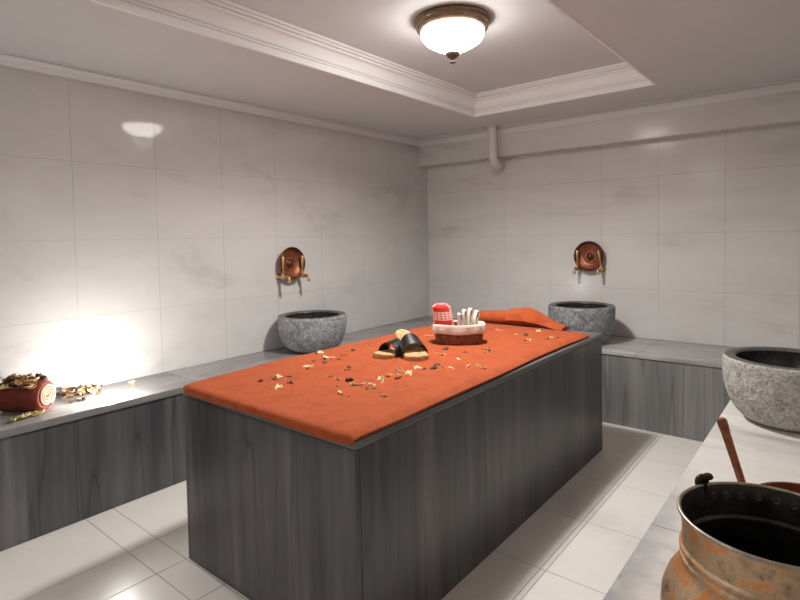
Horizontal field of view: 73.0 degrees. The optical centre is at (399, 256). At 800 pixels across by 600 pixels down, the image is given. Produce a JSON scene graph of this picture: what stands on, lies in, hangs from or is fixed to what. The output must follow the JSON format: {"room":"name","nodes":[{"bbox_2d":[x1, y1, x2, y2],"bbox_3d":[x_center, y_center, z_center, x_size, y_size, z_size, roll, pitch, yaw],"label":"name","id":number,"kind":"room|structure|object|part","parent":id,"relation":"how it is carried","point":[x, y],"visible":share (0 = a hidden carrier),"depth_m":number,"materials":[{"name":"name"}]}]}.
{"room":"spa","nodes":[
{"label":"spa","id":0,"kind":"room"},
{"bbox_2d":[0,65,428,394],"bbox_3d":[-1.484,-0.013,3.769,0.060,2.700,5.600,1,3,39],"label":"wall","id":1,"kind":"structure","parent":0,"point":[142,234],"depth_m":3.66,"materials":[{"name":"tile"}]},
{"bbox_2d":[0,49,420,145],"bbox_3d":[-1.453,-1.104,3.685,0.075,0.060,5.600,1,3,39],"label":"trim","id":2,"kind":"structure","parent":1,"relation":"attached to","point":[7,58],"depth_m":3.62,"materials":[{"name":"white paint"}]},
{"bbox_2d":[275,257,290,282],"bbox_3d":[-0.920,0.102,4.290,0.156,0.211,0.054,1,3,39],"label":"tap","id":3,"kind":"object","parent":1,"relation":"attached to","point":[282,276],"visible":1,"depth_m":4.29,"materials":[{"name":"gold metal"}]},
{"bbox_3d":[-0.932,0.073,4.298,0.032,0.153,0.030,1,3,39],"label":"lever","id":4,"kind":"part","parent":3,"relation":"part of","materials":[{"name":"gold metal"}]},
{"bbox_2d":[278,247,304,278],"bbox_3d":[-0.885,0.050,4.388,0.064,0.264,0.264,1,3,39],"label":"plate","id":5,"kind":"object","parent":1,"relation":"attached to","point":[292,265],"visible":0.94,"depth_m":4.41,"materials":[{"name":"brown metal"}]},
{"bbox_2d":[297,256,310,280],"bbox_3d":[-0.794,0.094,4.445,0.156,0.211,0.054,1,3,39],"label":"tap","id":6,"kind":"object","parent":1,"relation":"attached to","point":[303,275],"visible":0.84,"depth_m":4.44,"materials":[{"name":"gold metal"}]},
{"bbox_3d":[-0.805,0.065,4.453,0.032,0.153,0.030,1,3,39],"label":"lever","id":7,"kind":"part","parent":6,"relation":"part of","materials":[{"name":"gold metal"}]},
{"bbox_2d":[418,78,799,146],"bbox_3d":[1.693,-1.190,4.519,3.900,0.075,0.050,1,3,39],"label":"trim","id":8,"kind":"structure","parent":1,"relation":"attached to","point":[789,85],"depth_m":4.36,"materials":[{"name":"white paint"}]},
{"bbox_2d":[0,422,702,599],"bbox_3d":[0.078,1.383,2.570,3.900,0.060,5.600,1,3,39],"label":"floor","id":9,"kind":"structure","parent":0,"point":[575,546],"depth_m":2.54,"materials":[{"name":"tile"}]},
{"bbox_2d":[0,316,456,551],"bbox_3d":[-1.264,1.051,3.647,0.451,0.575,5.598,1,3,39],"label":"stone bench","id":10,"kind":"object","parent":9,"relation":"on","point":[69,463],"visible":0.41,"depth_m":2.90,"materials":[{"name":"grey stone"}]},
{"bbox_2d":[0,380,55,411],"bbox_3d":[-1.977,0.729,2.852,0.244,0.156,0.170,-1,2,1],"label":"rolled towel","id":11,"kind":"object","parent":10,"relation":"on","point":[40,397],"visible":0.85,"depth_m":2.78,"materials":[{"name":"red fabric"}]},
{"bbox_2d":[4,375,14,381],"bbox_3d":[-2.035,0.634,2.814,0.037,0.027,0.037,-2,2,-19],"label":"bud","id":12,"kind":"object","parent":11,"relation":"on","point":[10,376],"visible":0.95,"depth_m":2.81,"materials":[{"name":"brown plant"}]},
{"bbox_2d":[11,377,24,384],"bbox_3d":[-1.974,0.639,2.792,0.061,0.033,0.037,-2,2,-27],"label":"dried petal","id":13,"kind":"object","parent":11,"relation":"on","point":[20,380],"visible":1,"depth_m":2.80,"materials":[{"name":"brown plant"}]},
{"bbox_2d":[30,408,44,415],"bbox_3d":[-1.849,0.793,2.755,0.065,0.029,0.042,-2,2,-28],"label":"dried petal","id":14,"kind":"object","parent":10,"relation":"on","point":[43,410],"visible":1,"depth_m":2.76,"materials":[{"name":"yellow plant"}]},
{"bbox_2d":[105,395,121,401],"bbox_3d":[-1.598,0.783,3.014,0.084,0.022,0.084,1,3,39],"label":"uplight","id":15,"kind":"object","parent":10,"relation":"on","point":[112,397],"visible":1,"depth_m":2.99,"materials":[{"name":"silver metal"}]},
{"bbox_3d":[-1.270,0.783,3.636,0.451,0.038,5.598,1,3,39],"label":"seat","id":16,"kind":"part","parent":10,"relation":"part of","materials":[{"name":"grey stone"}]},
{"bbox_2d":[277,310,346,352],"bbox_3d":[-0.688,0.590,4.256,0.538,0.278,0.538,1,3,39],"label":"stone basin","id":17,"kind":"object","parent":10,"relation":"on","point":[306,331],"visible":0.98,"depth_m":4.05,"materials":[{"name":"grey stone"}]},
{"bbox_2d":[183,323,601,599],"bbox_3d":[0.188,0.941,3.027,1.077,0.784,2.359,1,3,39],"label":"platform","id":18,"kind":"object","parent":9,"relation":"on","point":[276,511],"visible":0.72,"depth_m":2.17,"materials":[{"name":"grey wood"}]},
{"bbox_2d":[181,323,588,445],"bbox_3d":[0.097,0.543,2.930,1.118,0.041,2.201,1,3,39],"label":"towel","id":19,"kind":"object","parent":18,"relation":"on","point":[313,405],"visible":0.85,"depth_m":2.40,"materials":[{"name":"orange fabric"}]},
{"bbox_2d":[373,338,401,358],"bbox_3d":[-0.021,0.491,2.929,0.287,0.095,0.144,-3,3,-44],"label":"slipper","id":20,"kind":"object","parent":19,"relation":"on","point":[384,352],"visible":0.62,"depth_m":2.87,"materials":[{"name":"leather"}]},
{"bbox_2d":[395,329,428,360],"bbox_3d":[0.056,0.473,2.895,0.144,0.129,0.305,-2,2,-19],"label":"slipper","id":21,"kind":"object","parent":19,"relation":"on","point":[410,349],"visible":0.97,"depth_m":2.85,"materials":[{"name":"leather"}]},
{"bbox_2d":[431,320,485,344],"bbox_3d":[0.352,0.455,3.228,0.334,0.128,0.223,-1,2,6],"label":"wicker basket","id":22,"kind":"object","parent":19,"relation":"on","point":[444,334],"visible":0.92,"depth_m":3.14,"materials":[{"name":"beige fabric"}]},
{"bbox_2d":[432,303,453,325],"bbox_3d":[0.263,0.393,3.237,0.140,0.228,0.135,-1,2,6],"label":"cloth","id":23,"kind":"object","parent":22,"relation":"in","point":[442,313],"visible":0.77,"depth_m":3.18,"materials":[{"name":"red fabric"}]},
{"bbox_2d":[457,313,462,325],"bbox_3d":[0.358,0.421,3.216,0.023,0.171,0.060,-1,2,-8],"label":"folded cloth","id":24,"kind":"object","parent":22,"relation":"in","point":[459,316],"visible":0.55,"depth_m":3.19,"materials":[{"name":"white fabric"}]},
{"bbox_2d":[462,309,467,325],"bbox_3d":[0.387,0.409,3.229,0.024,0.191,0.060,-1,2,-8],"label":"folded cloth","id":25,"kind":"object","parent":22,"relation":"in","point":[464,312],"visible":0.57,"depth_m":3.21,"materials":[{"name":"white fabric"}]},
{"bbox_2d":[467,308,473,324],"bbox_3d":[0.416,0.405,3.222,0.032,0.199,0.060,-1,2,-8],"label":"folded cloth","id":26,"kind":"object","parent":22,"relation":"in","point":[470,310],"visible":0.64,"depth_m":3.20,"materials":[{"name":"white fabric"}]},
{"bbox_2d":[473,310,479,324],"bbox_3d":[0.449,0.411,3.215,0.041,0.186,0.060,-1,2,-8],"label":"folded cloth","id":27,"kind":"object","parent":22,"relation":"in","point":[476,314],"visible":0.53,"depth_m":3.20,"materials":[{"name":"white fabric"}]},
{"bbox_2d":[473,308,569,330],"bbox_3d":[0.842,0.421,3.840,0.712,0.137,0.245,1,3,39],"label":"folded towel","id":28,"kind":"object","parent":18,"relation":"on","point":[525,317],"visible":0.97,"depth_m":3.75,"materials":[{"name":"orange fabric"}]},
{"bbox_2d":[602,335,736,441],"bbox_3d":[1.475,0.971,4.599,2.590,0.556,0.658,1,3,39],"label":"stone bench","id":29,"kind":"object","parent":9,"relation":"on","point":[673,388],"visible":0.3,"depth_m":3.90,"materials":[{"name":"stone"}]},
{"bbox_2d":[548,301,615,341],"bbox_3d":[1.492,0.545,4.446,0.542,0.305,0.542,1,3,39],"label":"stone basin","id":30,"kind":"object","parent":29,"relation":"on","point":[586,316],"visible":0.66,"depth_m":4.24,"materials":[{"name":"grey stone"}]},
{"bbox_3d":[1.470,0.707,4.589,2.590,0.028,0.658,1,3,39],"label":"seat","id":31,"kind":"part","parent":29,"relation":"part of","materials":[{"name":"grey stone"}]},
{"bbox_2d":[603,400,799,599],"bbox_3d":[1.586,1.067,1.996,0.841,0.556,4.558,1,3,39],"label":"stone bench","id":32,"kind":"object","parent":9,"relation":"on","point":[765,453],"visible":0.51,"depth_m":1.98,"materials":[{"name":"grey stone"}]},
{"bbox_2d":[660,473,799,599],"bbox_3d":[0.746,0.672,1.084,0.404,0.334,0.404,-1,2,11],"label":"copper pot","id":33,"kind":"object","parent":32,"relation":"on","point":[738,540],"visible":1,"depth_m":1.18,"materials":[{"name":"metal"}]},
{"bbox_3d":[0.712,0.506,1.247,0.022,0.014,0.022,1,3,39],"label":"knob","id":34,"kind":"part","parent":33,"relation":"part of","materials":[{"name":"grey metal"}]},
{"bbox_2d":[717,417,799,492],"bbox_3d":[1.038,0.636,1.404,0.250,0.369,0.308,-2,2,-11],"label":"ladle","id":35,"kind":"object","parent":32,"relation":"on","point":[722,422],"visible":0.31,"depth_m":1.50,"materials":[{"name":"brown wood"}]},
{"bbox_3d":[0.938,0.586,1.506,0.098,0.272,0.026,0,2,22],"label":"handle","id":36,"kind":"part","parent":35,"relation":"part of","materials":[{"name":"brown wood"}]},
{"bbox_2d":[761,482,799,492],"bbox_3d":[1.046,0.725,1.379,0.250,0.194,0.250,1,3,39],"label":"bowl","id":37,"kind":"object","parent":35,"relation":"on","point":[795,487],"depth_m":1.49,"materials":[{"name":"brown wood"}]},
{"bbox_2d":[722,346,799,431],"bbox_3d":[1.802,0.615,2.499,0.538,0.300,0.538,1,3,39],"label":"stone basin","id":38,"kind":"object","parent":32,"relation":"on","point":[762,382],"visible":1,"depth_m":2.39,"materials":[{"name":"stone"}]},
{"bbox_2d":[0,0,799,138],"bbox_3d":[0.027,-1.236,2.472,4.020,0.237,5.720,1,3,39],"label":"ceiling","id":39,"kind":"structure","parent":0,"point":[686,47],"depth_m":3.12,"materials":[{"name":"paint"}]},
{"bbox_2d":[91,0,476,116],"bbox_3d":[-0.306,-1.235,3.455,0.074,0.180,3.104,1,3,39],"label":"trim","id":40,"kind":"structure","parent":39,"relation":"attached to","point":[222,20],"depth_m":3.09,"materials":[{"name":"white paint"}]},
{"bbox_2d":[414,5,490,66],"bbox_3d":[0.293,-1.192,3.013,0.430,0.256,0.430,-1,2,-8],"label":"ceiling lamp","id":41,"kind":"object","parent":39,"relation":"attached to","point":[450,30],"visible":1,"depth_m":2.89,"materials":[{"name":"white glass"}]},
{"bbox_3d":[0.293,-1.198,3.013,0.353,0.135,0.353,1,3,39],"label":"lamp shade","id":42,"kind":"part","parent":41,"relation":"part of","materials":[{"name":"white glass"}]},
{"bbox_2d":[487,125,503,170],"bbox_3d":[0.928,-1.038,5.184,0.107,0.399,0.292,0,3,31],"label":"drain pipe","id":43,"kind":"object","parent":39,"relation":"attached to","point":[492,129],"visible":1,"depth_m":5.08,"materials":[{"name":"grey plastic"}]},
{"bbox_2d":[475,62,653,116],"bbox_3d":[1.193,-1.292,4.187,1.473,0.180,0.074,1,3,39],"label":"trim","id":44,"kind":"structure","parent":39,"relation":"attached to","point":[618,77],"depth_m":4.15,"materials":[{"name":"white paint"}]},
{"bbox_2d":[545,0,656,84],"bbox_3d":[0.779,-1.223,2.572,0.074,0.180,3.104,1,3,39],"label":"trim","id":45,"kind":"structure","parent":39,"relation":"attached to","point":[550,2],"depth_m":2.82,"materials":[{"name":"white paint"}]},
{"bbox_2d":[427,123,799,348],"bbox_3d":[1.837,-0.113,4.710,3.900,2.700,0.060,1,3,39],"label":"wall","id":46,"kind":"structure","parent":0,"point":[698,236],"depth_m":4.50,"materials":[{"name":"tile"}]},
{"bbox_2d":[573,250,581,273],"bbox_3d":[1.570,0.044,4.796,0.054,0.211,0.156,1,3,39],"label":"tap","id":47,"kind":"object","parent":46,"relation":"attached to","point":[576,268],"visible":0.97,"depth_m":4.79,"materials":[{"name":"gold metal"}]},
{"bbox_3d":[1.578,0.015,4.806,0.030,0.153,0.032,1,3,39],"label":"lever","id":48,"kind":"part","parent":47,"relation":"part of","materials":[{"name":"gold metal"}]},
{"bbox_2d":[574,241,603,270],"bbox_3d":[1.668,-0.008,4.758,0.264,0.264,0.064,1,3,39],"label":"copper bowl","id":49,"kind":"object","parent":46,"relation":"attached to","point":[588,257],"visible":0.97,"depth_m":4.77,"materials":[{"name":"brown metal"}]},
{"bbox_2d":[596,250,605,274],"bbox_3d":[1.725,0.046,4.673,0.054,0.212,0.158,1,3,45],"label":"tap","id":50,"kind":"object","parent":46,"relation":"attached to","point":[601,268],"visible":1,"depth_m":4.67,"materials":[{"name":"gold metal"}]},
{"bbox_3d":[1.730,0.016,4.683,0.046,0.154,0.029,0,2,28],"label":"lever","id":51,"kind":"part","parent":50,"relation":"part of","materials":[{"name":"gold metal"}]},
{"bbox_2d":[419,90,799,167],"bbox_3d":[1.755,-1.093,4.596,3.900,0.277,0.140,1,3,39],"label":"beam","id":52,"kind":"structure","parent":46,"relation":"attached to","point":[779,109],"depth_m":4.40,"materials":[{"name":"paint"}]}
]}

